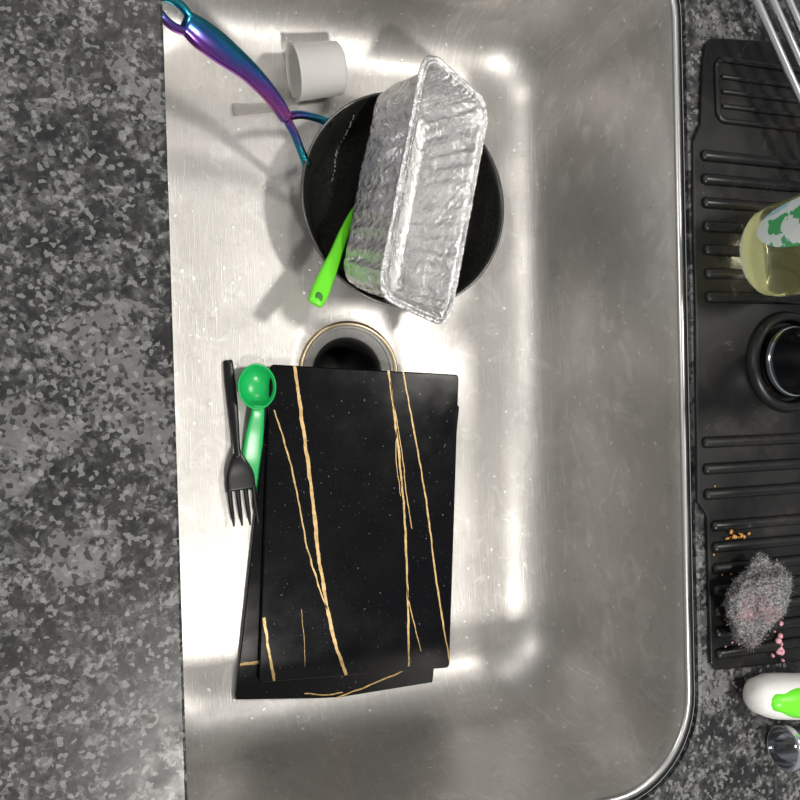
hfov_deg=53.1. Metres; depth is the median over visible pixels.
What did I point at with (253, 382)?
spoon bowl
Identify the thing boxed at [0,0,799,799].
countertop
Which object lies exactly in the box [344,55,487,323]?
pan
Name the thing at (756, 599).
pad
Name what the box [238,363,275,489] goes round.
measuring spoon
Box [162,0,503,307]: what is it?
frying pan
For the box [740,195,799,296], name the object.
dish soap bottle
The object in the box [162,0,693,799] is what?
sink
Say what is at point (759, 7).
dish rack
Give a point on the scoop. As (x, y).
(314, 70)
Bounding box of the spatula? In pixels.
[308,208,352,307]
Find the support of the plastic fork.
in the sink
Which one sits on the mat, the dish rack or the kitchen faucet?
the kitchen faucet
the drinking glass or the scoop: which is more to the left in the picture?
the scoop
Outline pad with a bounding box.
[721,551,795,651]
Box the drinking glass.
[766,723,799,771]
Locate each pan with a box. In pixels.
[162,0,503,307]
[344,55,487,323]
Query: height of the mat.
0.012 m
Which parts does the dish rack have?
rod, rod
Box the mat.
[691,38,799,669]
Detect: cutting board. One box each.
[235,406,458,699]
[258,365,458,682]
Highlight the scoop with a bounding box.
[232,41,346,115]
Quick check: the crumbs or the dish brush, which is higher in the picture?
the crumbs
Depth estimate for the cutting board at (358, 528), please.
0.82 m
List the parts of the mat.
mat frame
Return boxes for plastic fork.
[224,360,258,526]
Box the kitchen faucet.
[761,325,799,397]
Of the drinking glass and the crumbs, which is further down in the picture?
the drinking glass
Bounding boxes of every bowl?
[238,363,275,409]
[285,41,346,102]
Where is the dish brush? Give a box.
[743,673,799,719]
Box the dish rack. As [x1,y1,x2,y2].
[751,0,799,107]
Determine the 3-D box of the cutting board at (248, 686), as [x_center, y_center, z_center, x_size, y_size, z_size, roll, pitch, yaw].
[-0.049,0.150,0.826,0.208,0.006,0.313,7,87,-20]
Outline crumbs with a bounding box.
[713,485,784,661]
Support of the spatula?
in the frying pan at (330, 169)

